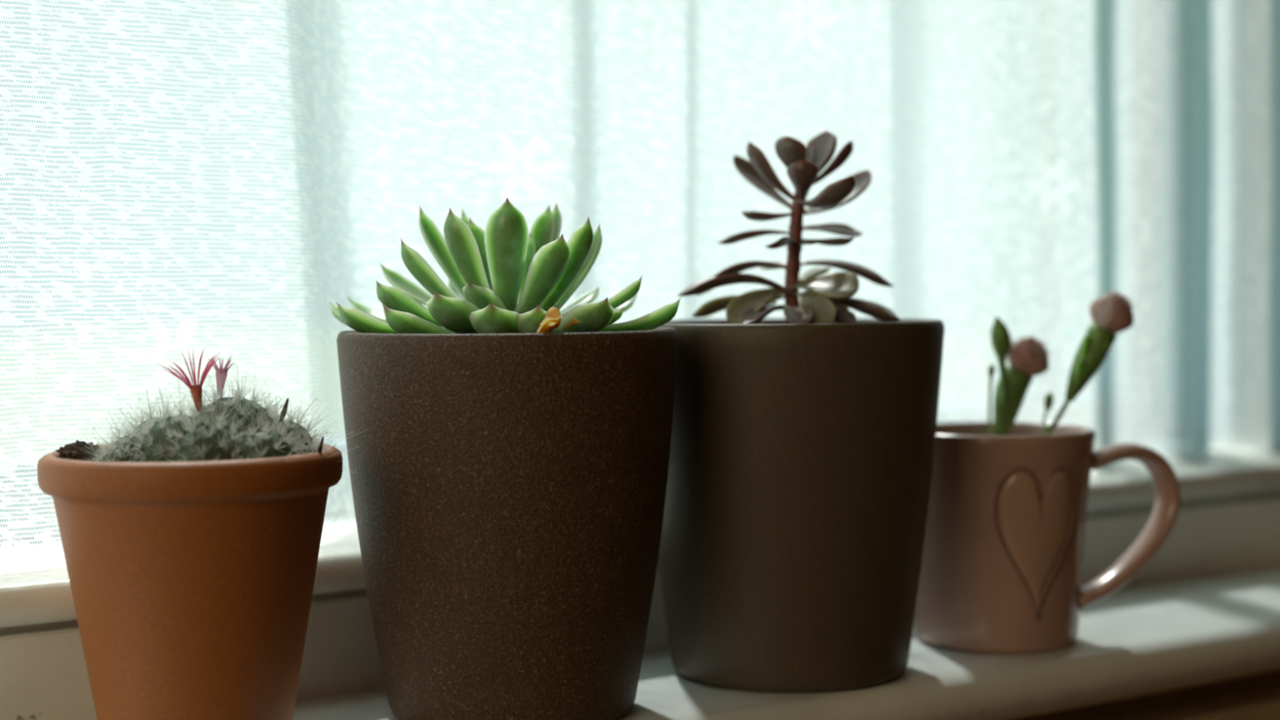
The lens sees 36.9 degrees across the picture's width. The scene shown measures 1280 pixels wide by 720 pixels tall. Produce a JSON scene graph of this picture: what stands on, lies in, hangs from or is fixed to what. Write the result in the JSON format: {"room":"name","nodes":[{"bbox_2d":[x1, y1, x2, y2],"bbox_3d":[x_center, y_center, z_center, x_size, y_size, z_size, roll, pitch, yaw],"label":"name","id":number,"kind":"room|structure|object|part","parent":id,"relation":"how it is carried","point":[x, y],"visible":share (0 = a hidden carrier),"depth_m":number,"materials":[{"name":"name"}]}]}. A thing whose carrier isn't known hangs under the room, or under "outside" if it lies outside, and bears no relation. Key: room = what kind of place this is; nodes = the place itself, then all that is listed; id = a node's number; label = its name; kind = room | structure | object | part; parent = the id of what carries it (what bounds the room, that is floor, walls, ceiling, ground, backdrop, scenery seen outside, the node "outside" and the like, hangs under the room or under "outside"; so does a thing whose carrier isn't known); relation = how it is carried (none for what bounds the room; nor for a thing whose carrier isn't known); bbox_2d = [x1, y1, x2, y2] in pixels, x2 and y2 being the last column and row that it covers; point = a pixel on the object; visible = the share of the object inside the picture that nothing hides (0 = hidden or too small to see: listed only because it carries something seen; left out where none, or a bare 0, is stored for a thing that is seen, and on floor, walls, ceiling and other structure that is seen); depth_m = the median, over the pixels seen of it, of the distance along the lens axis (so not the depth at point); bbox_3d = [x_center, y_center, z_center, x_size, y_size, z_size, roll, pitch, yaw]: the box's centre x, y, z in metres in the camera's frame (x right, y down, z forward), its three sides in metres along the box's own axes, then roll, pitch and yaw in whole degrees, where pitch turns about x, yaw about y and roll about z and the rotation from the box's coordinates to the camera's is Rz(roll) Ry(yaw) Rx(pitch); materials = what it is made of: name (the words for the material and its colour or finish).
{"room":"home windowsill","nodes":[
{"label":"home windowsill","id":0,"kind":"room"},
{"bbox_2d":[657,318,944,693],"bbox_3d":[0.057,0.052,0.738,0.119,0.135,0.119,-2,3,-34],"label":"pot","id":1,"kind":"object","parent":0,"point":[802,455],"depth_m":0.69,"materials":[{"name":"brown ceramic"}]},
{"bbox_2d":[1014,669,1279,719],"bbox_3d":[-0.068,0.557,0.746,3.700,0.828,0.125,-2,3,-34],"label":"wall","id":2,"kind":"structure","parent":0,"point":[1145,700],"depth_m":0.86,"materials":[{"name":"paint"}]},
{"bbox_2d":[0,442,1279,634],"bbox_3d":[-0.087,0.075,0.749,3.690,0.022,0.065,-2,3,-34],"label":"window frame","id":3,"kind":"structure","parent":2,"relation":"attached to","point":[38,600],"depth_m":0.92,"materials":[{"name":"beige paint"}]},
{"bbox_2d":[0,495,1279,719],"bbox_3d":[-0.079,0.104,0.739,3.690,0.034,0.022,-2,3,-34],"label":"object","id":4,"kind":"structure","parent":2,"relation":"attached to","point":[44,674],"depth_m":0.71,"materials":[{"name":"beige paint"}]},
{"bbox_2d":[293,562,1279,719],"bbox_3d":[-0.046,0.133,0.692,3.690,0.022,0.139,-2,3,-34],"label":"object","id":5,"kind":"structure","parent":2,"relation":"on","point":[1144,637],"depth_m":0.76,"materials":[{"name":"white paint"}]},
{"bbox_2d":[36,347,360,719],"bbox_3d":[-0.143,0.061,0.616,0.095,0.131,0.099,-2,2,-27],"label":"potted cactus","id":6,"kind":"object","parent":5,"relation":"on","point":[191,544],"visible":1,"depth_m":0.59,"materials":[{"name":"ceramic"}]},
{"bbox_2d":[190,384,202,412],"bbox_3d":[-0.140,0.012,0.606,0.004,0.009,0.004,1,2,25],"label":"flower","id":7,"kind":"object","parent":6,"relation":"on","point":[196,390],"depth_m":0.60,"materials":[{"name":"orange plant"}]},
{"bbox_2d":[215,368,227,395],"bbox_3d":[-0.135,0.007,0.620,0.004,0.009,0.004,-2,3,-34],"label":"flower","id":8,"kind":"object","parent":6,"relation":"on","point":[221,374],"depth_m":0.62,"materials":[{"name":"pink plant"}]},
{"bbox_2d":[329,197,680,719],"bbox_3d":[-0.046,0.034,0.673,0.119,0.179,0.119,-2,3,-34],"label":"potted echeveria","id":9,"kind":"object","parent":5,"relation":"on","point":[511,461],"visible":1,"depth_m":0.63,"materials":[{"name":"ceramic"}]},
{"bbox_2d":[657,130,944,693],"bbox_3d":[0.057,0.016,0.737,0.119,0.208,0.119,-1,2,-6],"label":"succulent","id":10,"kind":"object","parent":5,"relation":"on","point":[802,446],"visible":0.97,"depth_m":0.69,"materials":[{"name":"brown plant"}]},
{"bbox_3d":[0.060,-0.041,0.735,0.011,0.064,0.006,-1,2,-2],"label":"stem","id":11,"kind":"part","parent":10,"relation":"part of","materials":[{"name":"plant"}]},
{"bbox_2d":[914,422,1180,653],"bbox_3d":[0.160,0.072,0.806,0.112,0.088,0.083,-2,3,-34],"label":"mug","id":12,"kind":"object","parent":5,"relation":"on","point":[1001,573],"visible":0.91,"depth_m":0.77,"materials":[{"name":"pink ceramic"}]},
{"bbox_2d":[987,316,1048,435],"bbox_3d":[0.156,0.046,0.798,0.028,0.128,0.019,-1,2,-19],"label":"carnation","id":13,"kind":"object","parent":12,"relation":"in","point":[1027,357],"visible":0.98,"depth_m":0.79,"materials":[{"name":"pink plant"}]},
{"bbox_2d":[1042,391,1053,435],"bbox_3d":[0.162,0.061,0.806,0.024,0.096,0.004,1,2,27],"label":"bud","id":14,"kind":"object","parent":12,"relation":"in","point":[1048,400],"visible":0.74,"depth_m":0.80,"materials":[{"name":"green plant"}]},
{"bbox_3d":[0.161,0.065,0.807,0.022,0.089,0.002,1,3,31],"label":"flower stem","id":15,"kind":"part","parent":14,"relation":"part of","materials":[{"name":"green plant"}]},
{"bbox_2d":[1044,290,1133,435],"bbox_3d":[0.179,0.041,0.795,0.050,0.138,0.019,-1,2,-2],"label":"carnation","id":16,"kind":"object","parent":12,"relation":"in","point":[1111,314],"visible":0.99,"depth_m":0.79,"materials":[{"name":"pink plant"}]},
{"bbox_3d":[0.167,0.062,0.797,0.026,0.097,0.003,0,2,5],"label":"flower stem","id":17,"kind":"part","parent":16,"relation":"part of","materials":[{"name":"green plant"}]},
{"bbox_3d":[0.201,0.068,0.798,0.051,0.068,0.014,-1,2,-22],"label":"handle","id":18,"kind":"part","parent":12,"relation":"part of","materials":[{"name":"pink ceramic"}]},
{"bbox_2d":[1080,680,1279,719],"bbox_3d":[-0.027,0.224,0.669,3.690,0.120,0.030,-2,3,-34],"label":"trim","id":19,"kind":"structure","parent":2,"relation":"attached to","point":[1258,702],"depth_m":0.86,"materials":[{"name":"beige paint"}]},
{"bbox_2d":[1062,0,1279,443],"bbox_3d":[-0.167,-0.233,0.849,3.700,2.400,0.200,-2,3,-34],"label":"wall","id":20,"kind":"structure","parent":0,"point":[1270,0],"depth_m":1.15,"materials":[{"name":"white paint"}]},
{"bbox_2d":[0,0,1269,549],"bbox_3d":[-0.352,-0.540,0.672,1.712,1.270,0.065,-2,3,-34],"label":"window","id":21,"kind":"structure","parent":20,"relation":"in","point":[1106,4],"depth_m":1.11,"materials":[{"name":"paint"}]},
{"bbox_2d":[0,0,1279,575],"bbox_3d":[0.058,-0.588,0.843,1.537,1.314,0.038,-2,3,-35],"label":"lace curtain","id":22,"kind":"object","parent":20,"relation":"hanging from","point":[188,327],"visible":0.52,"depth_m":0.82,"materials":[{"name":"white fabric"}]},
{"label":"outside","id":23,"kind":"structure","parent":0,"visible":0},
{"bbox_2d":[0,331,1062,456],"bbox_3d":[-17.241,0.735,25.136,80.000,0.200,59.100,-2,3,-34],"label":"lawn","id":24,"kind":"structure","parent":23,"point":[332,348],"depth_m":30.62,"materials":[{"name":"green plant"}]}
]}

